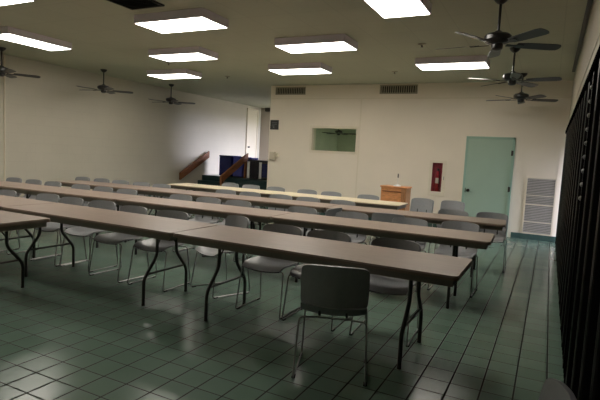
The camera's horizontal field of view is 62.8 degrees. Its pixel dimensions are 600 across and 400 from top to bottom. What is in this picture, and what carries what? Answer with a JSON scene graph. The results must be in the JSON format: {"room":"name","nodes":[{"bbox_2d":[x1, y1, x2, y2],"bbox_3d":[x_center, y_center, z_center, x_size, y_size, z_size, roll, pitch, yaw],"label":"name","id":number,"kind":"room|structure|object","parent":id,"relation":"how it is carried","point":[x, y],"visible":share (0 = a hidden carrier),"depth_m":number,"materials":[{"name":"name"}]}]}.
{"room":"event hall","nodes":[
{"label":"event hall","id":0,"kind":"room"},
{"bbox_2d":[0,54,260,196],"bbox_3d":[-6.008,-1.436,10.782,0.200,3.216,19.500,6,6,27],"label":"wall","id":1,"kind":"structure","parent":0,"point":[57,129],"depth_m":12.53,"materials":[{"name":"beige paint"}]},
{"bbox_2d":[4,55,4,180],"bbox_3d":[-6.149,-1.434,10.235,0.030,3.096,0.030,3,5,4],"label":"trim","id":2,"kind":"structure","parent":1,"relation":"attached to","point":[4,55],"depth_m":10.21,"materials":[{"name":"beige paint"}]},
{"bbox_2d":[179,151,209,179],"bbox_3d":[-3.382,-1.122,15.697,0.130,0.920,1.390,6,6,27],"label":"stair handrail","id":3,"kind":"object","parent":1,"relation":"attached to","point":[195,164],"visible":1,"depth_m":15.61,"materials":[{"name":"red wood"}]},
{"bbox_2d":[245,108,258,157],"bbox_3d":[-1.813,-2.210,18.628,0.105,2.460,0.750,6,6,27],"label":"door","id":4,"kind":"structure","parent":1,"relation":"in","point":[252,114],"depth_m":18.60,"materials":[{"name":"beige paint"}]},
{"bbox_2d":[190,180,231,192],"bbox_3d":[-2.653,-0.323,15.550,1.700,0.495,0.700,6,6,27],"label":"steps","id":5,"kind":"structure","parent":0,"point":[205,182],"depth_m":15.80,"materials":[{"name":"teal rubber"}]},
{"bbox_2d":[202,175,266,197],"bbox_3d":[-0.887,-0.416,16.697,3.800,0.660,4.050,6,6,27],"label":"floor","id":6,"kind":"structure","parent":0,"point":[241,181],"depth_m":14.90,"materials":[{"name":"teal rubber"}]},
{"bbox_2d":[219,155,240,176],"bbox_3d":[-2.289,-1.111,16.074,0.476,0.685,0.566,6,6,27],"label":"storage box","id":7,"kind":"object","parent":6,"relation":"on","point":[226,161],"visible":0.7,"depth_m":15.82,"materials":[{"name":"blue plastic"}]},
{"bbox_2d":[233,156,250,177],"bbox_3d":[-1.877,-1.062,15.895,0.376,0.665,0.516,6,6,27],"label":"storage box","id":8,"kind":"object","parent":6,"relation":"on","point":[239,173],"visible":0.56,"depth_m":15.67,"materials":[{"name":"blue plastic"}]},
{"bbox_2d":[247,160,264,178],"bbox_3d":[-1.344,-0.956,15.459,0.418,0.590,0.522,6,6,27],"label":"storage box","id":9,"kind":"object","parent":6,"relation":"on","point":[252,165],"visible":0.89,"depth_m":15.23,"materials":[{"name":"black plastic"}]},
{"bbox_2d":[259,161,267,179],"bbox_3d":[-1.001,-0.917,15.286,0.326,0.580,0.522,6,6,27],"label":"storage box","id":10,"kind":"object","parent":6,"relation":"on","point":[263,165],"visible":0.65,"depth_m":15.07,"materials":[{"name":"black plastic"}]},
{"bbox_2d":[259,108,269,160],"bbox_3d":[0.211,-1.801,18.438,3.950,3.216,0.200,6,6,27],"label":"wall","id":11,"kind":"structure","parent":0,"point":[265,116],"depth_m":19.09,"materials":[{"name":"beige paint"}]},
{"bbox_2d":[0,197,563,399],"bbox_3d":[-0.670,0.762,8.202,12.400,0.120,19.500,6,6,27],"label":"floor","id":12,"kind":"structure","parent":0,"point":[70,333],"depth_m":4.06,"materials":[{"name":"green tile"}]},
{"bbox_2d":[0,190,19,250],"bbox_3d":[-4.116,0.266,6.614,0.500,0.788,0.482,6,6,29],"label":"chair","id":13,"kind":"object","parent":12,"relation":"on","point":[12,193],"visible":0.26,"depth_m":6.76,"materials":[{"name":"grey plastic"}]},
{"bbox_2d":[6,177,21,196],"bbox_3d":[-5.345,-0.009,8.908,0.500,0.788,0.482,6,6,27],"label":"chair","id":14,"kind":"object","parent":12,"relation":"on","point":[10,179],"visible":0.15,"depth_m":9.07,"materials":[{"name":"grey plastic"}]},
{"bbox_2d":[0,181,35,189],"bbox_3d":[-5.751,0.018,8.649,2.396,0.737,0.670,5,6,25],"label":"folding table","id":15,"kind":"object","parent":12,"relation":"on","point":[2,183],"visible":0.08,"depth_m":8.33,"materials":[{"name":"brown laminate"}]},
{"bbox_2d":[0,210,49,287],"bbox_3d":[-3.678,0.458,5.045,2.436,0.737,0.720,6,6,27],"label":"folding table","id":16,"kind":"object","parent":12,"relation":"on","point":[9,221],"visible":1,"depth_m":4.71,"materials":[{"name":"brown laminate"}]},
{"bbox_2d":[0,195,55,257],"bbox_3d":[-4.250,0.311,6.316,2.436,0.737,0.720,6,6,27],"label":"folding table","id":17,"kind":"object","parent":12,"relation":"on","point":[4,200],"visible":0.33,"depth_m":6.02,"materials":[{"name":"brown laminate"}]},
{"bbox_2d":[20,179,41,199],"bbox_3d":[-4.874,0.035,8.703,0.500,0.788,0.482,6,6,28],"label":"chair","id":18,"kind":"object","parent":12,"relation":"on","point":[29,181],"visible":0.14,"depth_m":8.87,"materials":[{"name":"grey plastic"}]},
{"bbox_2d":[6,193,59,258],"bbox_3d":[-3.439,0.321,6.408,0.500,0.788,0.482,6,6,26],"label":"chair","id":19,"kind":"object","parent":12,"relation":"on","point":[43,196],"visible":0.23,"depth_m":6.56,"materials":[{"name":"grey plastic"}]},
{"bbox_2d":[44,181,61,200],"bbox_3d":[-4.417,0.080,8.481,0.500,0.788,0.482,6,6,28],"label":"chair","id":20,"kind":"object","parent":12,"relation":"on","point":[48,183],"visible":0.09,"depth_m":8.66,"materials":[{"name":"grey plastic"}]},
{"bbox_2d":[29,197,86,266],"bbox_3d":[-3.003,0.369,6.143,0.500,0.788,0.482,6,6,28],"label":"chair","id":21,"kind":"object","parent":12,"relation":"on","point":[51,226],"visible":0.56,"depth_m":6.20,"materials":[{"name":"grey plastic"}]},
{"bbox_2d":[0,185,145,247],"bbox_3d":[-3.557,0.228,7.640,2.436,0.737,0.670,5,6,25],"label":"folding table","id":22,"kind":"object","parent":12,"relation":"on","point":[86,195],"visible":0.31,"depth_m":7.46,"materials":[{"name":"brown laminate"}]},
{"bbox_2d":[56,184,89,230],"bbox_3d":[-3.801,0.139,8.198,0.500,0.788,0.482,6,6,27],"label":"chair","id":23,"kind":"object","parent":12,"relation":"on","point":[75,186],"visible":0.13,"depth_m":8.36,"materials":[{"name":"grey plastic"}]},
{"bbox_2d":[60,200,117,271],"bbox_3d":[-2.532,0.411,5.951,0.500,0.788,0.482,6,6,26],"label":"chair","id":24,"kind":"object","parent":12,"relation":"on","point":[79,231],"visible":0.66,"depth_m":5.98,"materials":[{"name":"grey plastic"}]},
{"bbox_2d":[86,186,112,238],"bbox_3d":[-3.334,0.183,7.984,0.500,0.788,0.482,6,6,28],"label":"chair","id":25,"kind":"object","parent":12,"relation":"on","point":[99,188],"visible":0.15,"depth_m":8.15,"materials":[{"name":"grey plastic"}]},
{"bbox_2d":[55,180,147,204],"bbox_3d":[-3.725,0.067,9.304,1.826,0.737,0.640,5,6,23],"label":"folding table","id":26,"kind":"object","parent":12,"relation":"on","point":[91,184],"visible":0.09,"depth_m":9.19,"materials":[{"name":"brown laminate"}]},
{"bbox_2d":[2,203,217,305],"bbox_3d":[-2.076,0.528,5.222,2.436,0.737,0.720,6,6,27],"label":"folding table","id":27,"kind":"object","parent":12,"relation":"on","point":[158,228],"visible":0.92,"depth_m":4.99,"materials":[{"name":"brown laminate"}]},
{"bbox_2d":[95,189,137,241],"bbox_3d":[-2.868,0.228,7.769,0.500,0.788,0.482,6,6,27],"label":"chair","id":28,"kind":"object","parent":12,"relation":"on","point":[121,191],"visible":0.09,"depth_m":7.94,"materials":[{"name":"grey plastic"}]},
{"bbox_2d":[88,205,148,282],"bbox_3d":[-2.033,0.471,5.588,0.500,0.788,0.482,6,6,30],"label":"chair","id":29,"kind":"object","parent":12,"relation":"on","point":[115,238],"visible":0.67,"depth_m":5.60,"materials":[{"name":"grey plastic"}]},
{"bbox_2d":[133,182,149,210],"bbox_3d":[-3.207,0.050,9.517,0.500,0.788,0.482,6,6,28],"label":"chair","id":30,"kind":"object","parent":12,"relation":"on","point":[134,183],"visible":0.12,"depth_m":9.68,"materials":[{"name":"grey plastic"}]},
{"bbox_2d":[127,210,189,291],"bbox_3d":[-1.505,0.523,5.334,0.500,0.788,0.482,5,6,25],"label":"chair","id":31,"kind":"object","parent":12,"relation":"on","point":[149,245],"visible":0.58,"depth_m":5.36,"materials":[{"name":"grey plastic"}]},
{"bbox_2d":[151,184,170,215],"bbox_3d":[-2.745,0.094,9.308,0.500,0.788,0.482,6,6,25],"label":"chair","id":32,"kind":"object","parent":12,"relation":"on","point":[154,185],"visible":0.13,"depth_m":9.48,"materials":[{"name":"grey plastic"}]},
{"bbox_2d":[149,194,193,251],"bbox_3d":[-1.899,0.320,7.323,0.500,0.788,0.482,6,6,28],"label":"chair","id":33,"kind":"object","parent":12,"relation":"on","point":[173,196],"visible":0.17,"depth_m":7.48,"materials":[{"name":"grey plastic"}]},
{"bbox_2d":[131,187,234,222],"bbox_3d":[-2.045,0.223,8.585,1.826,0.737,0.640,5,6,23],"label":"folding table","id":34,"kind":"object","parent":12,"relation":"on","point":[155,191],"visible":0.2,"depth_m":8.45,"materials":[{"name":"brown laminate"}]},
{"bbox_2d":[179,197,220,256],"bbox_3d":[-1.442,0.365,7.102,0.500,0.788,0.482,6,6,27],"label":"chair","id":35,"kind":"object","parent":12,"relation":"on","point":[198,218],"visible":0.44,"depth_m":7.24,"materials":[{"name":"grey plastic"}]},
{"bbox_2d":[115,197,291,271],"bbox_3d":[-1.345,0.439,6.622,2.436,0.737,0.670,5,6,25],"label":"folding table","id":36,"kind":"object","parent":12,"relation":"on","point":[258,215],"visible":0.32,"depth_m":6.39,"materials":[{"name":"brown laminate"}]},
{"bbox_2d":[190,215,249,298],"bbox_3d":[-0.823,0.570,5.223,0.482,0.788,0.500,-1,7,-39],"label":"chair","id":37,"kind":"object","parent":12,"relation":"on","point":[231,220],"visible":0.44,"depth_m":5.24,"materials":[{"name":"grey plastic"}]},
{"bbox_2d":[168,183,281,223],"bbox_3d":[-1.542,0.120,10.011,2.436,0.737,0.700,5,6,25],"label":"folding table","id":38,"kind":"object","parent":12,"relation":"on","point":[186,186],"visible":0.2,"depth_m":9.88,"materials":[{"name":"beige laminate"}]},
{"bbox_2d":[215,189,235,221],"bbox_3d":[-1.436,0.214,8.759,0.500,0.788,0.482,6,6,27],"label":"chair","id":39,"kind":"object","parent":12,"relation":"on","point":[223,191],"visible":0.05,"depth_m":8.93,"materials":[{"name":"grey plastic"}]},
{"bbox_2d":[205,200,251,261],"bbox_3d":[-0.976,0.409,6.899,0.500,0.788,0.482,6,6,26],"label":"chair","id":40,"kind":"object","parent":12,"relation":"on","point":[240,203],"visible":0.25,"depth_m":7.05,"materials":[{"name":"grey plastic"}]},
{"bbox_2d":[220,153,247,185],"bbox_3d":[-2.012,-0.721,15.025,0.060,1.450,1.390,6,6,27],"label":"stair handrail","id":41,"kind":"object","parent":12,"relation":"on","point":[243,160],"visible":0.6,"depth_m":15.03,"materials":[{"name":"red wood"}]},
{"bbox_2d":[239,192,260,227],"bbox_3d":[-0.973,0.260,8.529,0.500,0.788,0.482,6,6,26],"label":"chair","id":42,"kind":"object","parent":12,"relation":"on","point":[254,194],"visible":0.11,"depth_m":8.67,"materials":[{"name":"grey plastic"}]},
{"bbox_2d":[235,224,302,318],"bbox_3d":[-0.268,0.647,4.700,0.500,0.788,0.482,6,6,27],"label":"chair","id":43,"kind":"object","parent":12,"relation":"on","point":[260,264],"visible":0.57,"depth_m":4.71,"materials":[{"name":"grey plastic"}]},
{"bbox_2d":[254,187,284,224],"bbox_3d":[-0.605,0.126,10.214,0.500,0.788,0.482,6,6,28],"label":"chair","id":44,"kind":"object","parent":12,"relation":"on","point":[268,188],"visible":0.16,"depth_m":10.37,"materials":[{"name":"grey plastic"}]},
{"bbox_2d":[256,194,291,229],"bbox_3d":[-0.422,0.309,8.315,0.500,0.788,0.482,6,6,25],"label":"chair","id":45,"kind":"object","parent":12,"relation":"on","point":[277,196],"visible":0.13,"depth_m":8.48,"materials":[{"name":"grey plastic"}]},
{"bbox_2d":[219,195,337,228],"bbox_3d":[-0.365,0.379,7.867,1.826,0.737,0.640,5,6,23],"label":"folding table","id":46,"kind":"object","parent":12,"relation":"on","point":[255,201],"visible":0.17,"depth_m":7.66,"materials":[{"name":"brown laminate"}]},
{"bbox_2d":[287,206,316,263],"bbox_3d":[-0.069,0.495,6.482,0.500,0.788,0.482,6,6,28],"label":"chair","id":47,"kind":"object","parent":12,"relation":"on","point":[298,209],"visible":0.12,"depth_m":6.63,"materials":[{"name":"grey plastic"}]},
{"bbox_2d":[297,189,316,194],"bbox_3d":[0.054,0.190,9.908,0.500,0.788,0.482,6,6,26],"label":"chair","id":48,"kind":"object","parent":12,"relation":"on","point":[305,191],"visible":0.08,"depth_m":10.08,"materials":[{"name":"grey plastic"}]},
{"bbox_2d":[296,197,319,214],"bbox_3d":[0.042,0.354,8.095,0.500,0.788,0.482,6,6,26],"label":"chair","id":49,"kind":"object","parent":12,"relation":"on","point":[309,199],"visible":0.13,"depth_m":8.26,"materials":[{"name":"grey plastic"}]},
{"bbox_2d":[282,230,351,330],"bbox_3d":[0.177,0.693,4.454,0.500,0.788,0.482,6,6,26],"label":"chair","id":50,"kind":"object","parent":12,"relation":"on","point":[295,272],"visible":0.27,"depth_m":4.55,"materials":[{"name":"grey plastic"}]},
{"bbox_2d":[173,225,472,369],"bbox_3d":[0.099,0.744,4.128,2.436,0.737,0.720,6,6,27],"label":"folding table","id":51,"kind":"object","parent":12,"relation":"on","point":[437,269],"visible":1,"depth_m":3.89,"materials":[{"name":"brown laminate"}]},
{"bbox_2d":[316,207,341,229],"bbox_3d":[0.316,0.475,6.926,0.482,0.788,0.500,6,6,33],"label":"chair","id":52,"kind":"object","parent":12,"relation":"on","point":[330,212],"visible":0.12,"depth_m":6.68,"materials":[{"name":"grey plastic"}]},
{"bbox_2d":[291,264,369,385],"bbox_3d":[0.236,0.793,3.390,0.500,0.788,0.482,4,5,8],"label":"chair","id":53,"kind":"object","parent":12,"relation":"on","point":[325,289],"visible":1,"depth_m":3.18,"materials":[{"name":"grey plastic"}]},
{"bbox_2d":[319,191,341,214],"bbox_3d":[0.524,0.237,9.666,0.500,0.788,0.482,6,6,27],"label":"chair","id":54,"kind":"object","parent":12,"relation":"on","point":[328,193],"visible":0.06,"depth_m":9.83,"materials":[{"name":"grey plastic"}]},
{"bbox_2d":[270,192,407,237],"bbox_3d":[0.665,0.332,8.982,2.436,0.737,0.700,5,6,25],"label":"folding table","id":55,"kind":"object","parent":12,"relation":"on","point":[323,198],"visible":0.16,"depth_m":8.68,"materials":[{"name":"beige laminate"}]},
{"bbox_2d":[330,200,354,205],"bbox_3d":[0.593,0.406,7.848,0.500,0.788,0.482,6,6,27],"label":"chair","id":56,"kind":"object","parent":12,"relation":"on","point":[339,202],"visible":0.06,"depth_m":8.02,"materials":[{"name":"grey plastic"}]},
{"bbox_2d":[336,211,368,244],"bbox_3d":[0.573,0.557,6.187,0.500,0.788,0.482,6,6,26],"label":"chair","id":57,"kind":"object","parent":12,"relation":"on","point":[356,238],"visible":0.29,"depth_m":6.30,"materials":[{"name":"grey plastic"}]},
{"bbox_2d":[357,194,378,238],"bbox_3d":[1.220,0.302,9.364,0.500,0.788,0.482,6,6,28],"label":"chair","id":58,"kind":"object","parent":12,"relation":"on","point":[362,196],"visible":0.15,"depth_m":9.52,"materials":[{"name":"grey plastic"}]},
{"bbox_2d":[271,212,494,308],"bbox_3d":[0.867,0.651,5.605,2.436,0.737,0.670,5,6,25],"label":"folding table","id":59,"kind":"object","parent":12,"relation":"on","point":[456,238],"visible":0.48,"depth_m":5.36,"materials":[{"name":"brown laminate"}]},
{"bbox_2d":[349,238,420,346],"bbox_3d":[0.750,0.748,4.188,0.500,0.788,0.482,5,6,24],"label":"chair","id":60,"kind":"object","parent":12,"relation":"on","point":[380,284],"visible":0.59,"depth_m":4.24,"materials":[{"name":"grey plastic"}]},
{"bbox_2d":[369,212,404,244],"bbox_3d":[1.206,0.548,6.656,0.500,0.788,0.482,5,6,21],"label":"chair","id":61,"kind":"object","parent":12,"relation":"on","point":[377,216],"visible":0.14,"depth_m":6.43,"materials":[{"name":"grey plastic"}]},
{"bbox_2d":[380,185,411,210],"bbox_3d":[1.909,0.199,9.921,0.550,0.965,0.400,6,6,27],"label":"lectern","id":62,"kind":"object","parent":12,"relation":"on","point":[388,192],"visible":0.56,"depth_m":9.75,"materials":[{"name":"orange wood"}]},
{"bbox_2d":[392,217,427,291],"bbox_3d":[1.239,0.621,5.869,0.500,0.788,0.482,6,6,28],"label":"chair","id":63,"kind":"object","parent":12,"relation":"on","point":[400,220],"visible":0.27,"depth_m":6.00,"materials":[{"name":"grey plastic"}]},
{"bbox_2d":[326,205,505,276],"bbox_3d":[1.595,0.560,7.029,2.436,0.737,0.640,5,6,23],"label":"folding table","id":64,"kind":"object","parent":12,"relation":"on","point":[432,218],"visible":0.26,"depth_m":6.79,"materials":[{"name":"brown laminate"}]},
{"bbox_2d":[410,198,433,242],"bbox_3d":[2.207,0.369,9.211,0.500,0.788,0.482,7,6,35],"label":"chair","id":65,"kind":"object","parent":12,"relation":"on","point":[417,204],"visible":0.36,"depth_m":9.36,"materials":[{"name":"grey plastic"}]},
{"bbox_2d":[432,200,464,226],"bbox_3d":[2.719,0.414,9.009,0.500,0.788,0.482,7,6,35],"label":"chair","id":66,"kind":"object","parent":12,"relation":"on","point":[446,204],"visible":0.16,"depth_m":9.16,"materials":[{"name":"grey plastic"}]},
{"bbox_2d":[428,209,468,252],"bbox_3d":[2.190,0.548,7.231,0.500,0.788,0.482,6,6,28],"label":"chair","id":67,"kind":"object","parent":12,"relation":"on","point":[442,211],"visible":0.13,"depth_m":7.40,"materials":[{"name":"grey plastic"}]},
{"bbox_2d":[427,221,479,297],"bbox_3d":[1.819,0.663,5.756,0.500,0.788,0.482,6,6,27],"label":"chair","id":68,"kind":"object","parent":12,"relation":"on","point":[463,252],"visible":0.5,"depth_m":5.84,"materials":[{"name":"grey plastic"}]},
{"bbox_2d":[476,212,507,272],"bbox_3d":[2.739,0.587,7.126,0.500,0.788,0.482,6,6,26],"label":"chair","id":69,"kind":"object","parent":12,"relation":"on","point":[500,236],"visible":0.46,"depth_m":7.21,"materials":[{"name":"grey plastic"}]},
{"bbox_2d":[538,378,576,399],"bbox_3d":[0.591,0.975,1.605,0.482,0.788,0.500,6,6,26],"label":"chair","id":70,"kind":"object","parent":12,"relation":"on","point":[552,389],"visible":1,"depth_m":1.63,"materials":[{"name":"grey plastic"}]},
{"bbox_2d":[0,0,593,107],"bbox_3d":[-0.492,-2.554,7.900,12.400,0.120,19.500,6,6,27],"label":"ceiling","id":71,"kind":"structure","parent":0,"point":[103,34],"depth_m":7.50,"materials":[{"name":"beige paint"}]},
{"bbox_2d":[0,0,34,5],"bbox_3d":[-3.720,-2.414,5.754,1.140,0.114,0.550,6,6,27],"label":"ceiling light","id":72,"kind":"object","parent":71,"relation":"attached to","point":[2,2],"visible":1,"depth_m":5.82,"materials":[{"name":"white plastic"}]},
{"bbox_2d":[0,47,39,77],"bbox_3d":[-5.657,-2.638,9.431,1.210,0.542,1.267,0,6,-29],"label":"ceiling fan","id":73,"kind":"object","parent":71,"relation":"hanging from","point":[3,70],"visible":1,"depth_m":9.39,"materials":[{"name":"black metal"}]},
{"bbox_2d":[0,26,71,50],"bbox_3d":[-4.484,-2.679,8.206,0.550,0.114,1.140,6,6,27],"label":"ceiling light","id":74,"kind":"object","parent":71,"relation":"attached to","point":[8,33],"visible":1,"depth_m":8.07,"materials":[{"name":"white plastic"}]},
{"bbox_2d":[0,34,68,50],"bbox_3d":[-4.487,-2.624,8.211,0.520,0.004,1.110,6,6,27],"label":"diffuser","id":75,"kind":"object","parent":74,"relation":"attached to","point":[18,38],"depth_m":8.15,"materials":[{"name":"white plastic"}]},
{"bbox_2d":[78,69,132,93],"bbox_3d":[-4.526,-2.765,11.481,1.210,0.542,1.267,1,6,-19],"label":"ceiling fan","id":76,"kind":"object","parent":71,"relation":"hanging from","point":[103,88],"visible":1,"depth_m":11.43,"materials":[{"name":"black metal"}]},
{"bbox_2d":[107,0,164,9],"bbox_3d":[-2.043,-2.377,5.835,0.540,0.024,0.660,6,6,27],"label":"ceiling vent","id":77,"kind":"object","parent":71,"relation":"in","point":[130,4],"visible":1,"depth_m":5.99,"materials":[{"name":"black metal"}]},
{"bbox_2d":[150,84,194,104],"bbox_3d":[-3.478,-2.891,13.482,1.210,0.542,1.267,2,5,-9],"label":"ceiling fan","id":78,"kind":"object","parent":71,"relation":"hanging from","point":[171,99],"visible":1,"depth_m":13.43,"materials":[{"name":"black metal"}]},
{"bbox_2d":[147,69,201,78],"bbox_3d":[-2.858,-2.863,11.177,1.140,0.114,0.550,6,6,27],"label":"ceiling light","id":79,"kind":"object","parent":71,"relation":"attached to","point":[164,73],"visible":1,"depth_m":11.00,"materials":[{"name":"white plastic"}]},
{"bbox_2d":[148,74,199,78],"bbox_3d":[-2.861,-2.808,11.182,1.110,0.004,0.520,6,6,27],"label":"diffuser","id":80,"kind":"object","parent":79,"relation":"attached to","point":[163,76],"depth_m":11.12,"materials":[{"name":"white plastic"}]},
{"bbox_2d":[134,7,228,32],"bbox_3d":[-1.580,-2.371,6.532,1.140,0.114,0.550,6,6,27],"label":"ceiling light","id":81,"kind":"object","parent":71,"relation":"attached to","point":[195,19],"visible":1,"depth_m":6.38,"materials":[{"name":"white plastic"}]},
{"bbox_2d":[136,17,225,32],"bbox_3d":[-1.583,-2.316,6.537,1.110,0.004,0.520,6,6,27],"label":"diffuser","id":82,"kind":"object","parent":81,"relation":"attached to","point":[166,24],"depth_m":6.46,"materials":[{"name":"white plastic"}]},
{"bbox_2d":[148,46,217,61],"bbox_3d":[-2.090,-2.605,8.801,1.140,0.114,0.550,6,6,27],"label":"ceiling light","id":83,"kind":"object","parent":71,"relation":"attached to","point":[196,52],"visible":1,"depth_m":8.64,"materials":[{"name":"white plastic"}]},
{"bbox_2d":[151,53,214,61],"bbox_3d":[-2.093,-2.550,8.806,1.110,0.004,0.520,6,6,27],"label":"diffuser","id":84,"kind":"object","parent":83,"relation":"attached to","point":[170,57],"depth_m":8.73,"materials":[{"name":"white plastic"}]},
{"bbox_2d":[268,62,331,74],"bbox_3d":[0.002,-2.569,9.637,1.140,0.114,0.550,6,6,27],"label":"ceiling light","id":85,"kind":"object","parent":71,"relation":"attached to","point":[316,67],"visible":1,"depth_m":9.47,"materials":[{"name":"white plastic"}]},
{"bbox_2d":[269,68,329,74],"bbox_3d":[-0.001,-2.514,9.642,1.110,0.004,0.520,6,6,27],"label":"diffuser","id":86,"kind":"object","parent":85,"relation":"attached to","point":[283,71],"depth_m":9.56,"materials":[{"name":"white plastic"}]},
{"bbox_2d":[274,34,357,52],"bbox_3d":[0.244,-2.355,7.436,1.140,0.114,0.550,6,6,27],"label":"ceiling light","id":87,"kind":"object","parent":71,"relation":"attached to","point":[334,42],"visible":1,"depth_m":7.28,"materials":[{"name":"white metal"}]},
{"bbox_2d":[276,42,355,52],"bbox_3d":[0.241,-2.300,7.441,1.110,0.004,0.520,6,6,27],"label":"diffuser","id":88,"kind":"object","parent":87,"relation":"attached to","point":[292,47],"depth_m":7.37,"materials":[{"name":"white plastic"}]},
{"bbox_2d":[364,0,431,17],"bbox_3d":[0.955,-2.100,5.056,0.550,0.114,1.140,6,6,27],"label":"ceiling light","id":89,"kind":"object","parent":71,"relation":"attached to","point":[385,8],"visible":1,"depth_m":5.27,"materials":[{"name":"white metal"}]},
{"bbox_2d":[415,55,489,69],"bbox_3d":[2.573,-2.309,8.299,1.140,0.114,0.550,6,6,27],"label":"ceiling light","id":90,"kind":"object","parent":71,"relation":"attached to","point":[476,61],"visible":1,"depth_m":8.14,"materials":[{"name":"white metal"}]},
{"bbox_2d":[417,62,487,69],"bbox_3d":[2.570,-2.254,8.304,1.110,0.004,0.520,6,6,27],"label":"diffuser","id":91,"kind":"object","parent":90,"relation":"attached to","point":[422,65],"depth_m":8.24,"materials":[{"name":"white plastic"}]},
{"bbox_2d":[435,0,560,57],"bbox_3d":[2.128,-1.828,5.122,1.210,0.542,1.267,3,5,0],"label":"ceiling fan","id":92,"kind":"object","parent":71,"relation":"hanging from","point":[497,39],"visible":1,"depth_m":5.08,"materials":[{"name":"black metal"}]},
{"bbox_2d":[468,47,561,86],"bbox_3d":[3.196,-1.968,7.294,1.210,0.542,1.267,-1,6,-36],"label":"ceiling fan","id":93,"kind":"object","parent":71,"relation":"hanging from","point":[512,77],"visible":1,"depth_m":7.21,"materials":[{"name":"black metal"}]},
{"bbox_2d":[486,73,557,103],"bbox_3d":[4.212,-2.089,9.208,1.210,0.542,1.267,4,5,7],"label":"ceiling fan","id":94,"kind":"object","parent":71,"relation":"hanging from","point":[521,96],"visible":0.91,"depth_m":9.15,"materials":[{"name":"black metal"}]},
{"bbox_2d":[315,129,337,150],"bbox_3d":[0.372,-1.041,14.316,0.160,2.470,3.274,6,6,27],"label":"wall","id":95,"kind":"structure","parent":0,"point":[324,141],"depth_m":14.82,"materials":[{"name":"green paint"}]},
{"bbox_2d":[337,129,355,151],"bbox_3d":[2.804,-0.961,14.866,3.690,2.470,0.100,6,6,27],"label":"wall","id":96,"kind":"structure","parent":0,"point":[346,143],"depth_m":15.43,"materials":[{"name":"green paint"}]},
{"bbox_2d":[267,81,572,236],"bbox_3d":[2.959,-0.980,11.049,8.400,3.216,0.200,6,6,27],"label":"wall","id":97,"kind":"structure","parent":0,"point":[401,137],"depth_m":11.08,"materials":[{"name":"beige paint"}]},
{"bbox_2d":[270,120,278,129],"bbox_3d":[-0.661,-1.943,12.710,0.250,0.245,0.016,6,6,27],"label":"wall sign","id":98,"kind":"object","parent":97,"relation":"attached to","point":[274,124],"visible":1,"depth_m":12.70,"materials":[{"name":"black"}]},
{"bbox_2d":[275,87,305,94],"bbox_3d":[-0.241,-2.761,12.445,0.860,0.195,0.015,6,6,27],"label":"air vent","id":99,"kind":"object","parent":97,"relation":"in","point":[279,90],"visible":1,"depth_m":12.43,"materials":[{"name":"beige metal"}]},
{"bbox_2d":[309,125,358,154],"bbox_3d":[0.861,-1.475,12.081,1.285,0.670,0.230,6,6,27],"label":"window","id":100,"kind":"structure","parent":97,"relation":"in","point":[313,128],"depth_m":12.05,"materials":[{"name":"beige paint"}]},
{"bbox_2d":[355,99,362,197],"bbox_3d":[1.384,-1.006,11.733,0.040,2.775,0.008,6,6,27],"label":"trim","id":101,"kind":"structure","parent":97,"relation":"attached to","point":[361,99],"depth_m":11.71,"materials":[{"name":"beige paint"}]},
{"bbox_2d":[380,84,417,93],"bbox_3d":[2.242,-2.519,11.195,0.880,0.205,0.015,6,6,27],"label":"air vent","id":102,"kind":"object","parent":97,"relation":"in","point":[384,89],"visible":1,"depth_m":11.18,"materials":[{"name":"beige metal"}]},
{"bbox_2d":[271,97,570,98],"bbox_3d":[2.287,-2.318,11.187,6.843,0.030,0.012,6,6,27],"label":"trim","id":103,"kind":"structure","parent":97,"relation":"attached to","point":[389,97],"depth_m":10.97,"materials":[{"name":"beige paint"}]},
{"bbox_2d":[427,160,446,196],"bbox_3d":[3.068,-0.485,10.961,0.370,0.790,0.146,6,6,27],"label":"fire extinguisher cabinet","id":104,"kind":"object","parent":97,"relation":"attached to","point":[434,164],"visible":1,"depth_m":10.97,"materials":[{"name":"red"}]},
{"bbox_2d":[434,168,439,191],"bbox_3d":[3.064,-0.441,10.978,0.090,0.535,0.095,4,5,6],"label":"fire extinguisher","id":105,"kind":"object","parent":104,"relation":"in","point":[437,177],"visible":0.99,"depth_m":10.94,"materials":[{"name":"red"}]},
{"bbox_2d":[461,136,515,236],"bbox_3d":[3.949,-0.295,10.416,0.970,2.075,0.107,6,6,27],"label":"door","id":106,"kind":"structure","parent":97,"relation":"in","point":[489,161],"depth_m":10.40,"materials":[{"name":"paint"}]},
{"bbox_2d":[510,232,555,241],"bbox_3d":[4.796,0.764,10.105,0.863,0.115,0.012,6,6,27],"label":"baseboard","id":107,"kind":"structure","parent":97,"relation":"attached to","point":[513,234],"depth_m":10.10,"materials":[{"name":"teal tile"}]},
{"bbox_2d":[521,177,556,235],"bbox_3d":[4.870,0.129,10.024,0.565,1.170,0.019,6,6,27],"label":"air vent","id":108,"kind":"object","parent":97,"relation":"in","point":[540,193],"visible":1,"depth_m":10.02,"materials":[{"name":"white metal"}]},
{"bbox_2d":[569,0,599,120],"bbox_3d":[2.244,-0.341,3.627,0.200,3.216,13.726,6,6,27],"label":"wall","id":109,"kind":"structure","parent":0,"point":[593,27],"depth_m":5.34,"materials":[{"name":"beige paint"}]},
{"bbox_2d":[555,45,599,399],"bbox_3d":[3.134,0.009,5.716,0.070,2.235,9.210,6,6,27],"label":"gate","id":110,"kind":"object","parent":109,"relation":"attached to","point":[577,241],"visible":0.95,"depth_m":3.15,"materials":[{"name":"black metal"}]},
{"bbox_2d":[572,0,592,71],"bbox_3d":[2.997,-2.036,5.088,0.047,0.030,8.000,6,6,27],"label":"trim","id":111,"kind":"structure","parent":109,"relation":"attached to","point":[589,2],"depth_m":6.08,"materials":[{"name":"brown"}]},
{"bbox_2d":[569,32,599,116],"bbox_3d":[2.200,-1.245,3.592,0.008,0.015,13.726,6,6,27],"label":"trim","id":112,"kind":"structure","parent":109,"relation":"attached to","point":[599,32],"depth_m":4.86,"materials":[{"name":"paint"}]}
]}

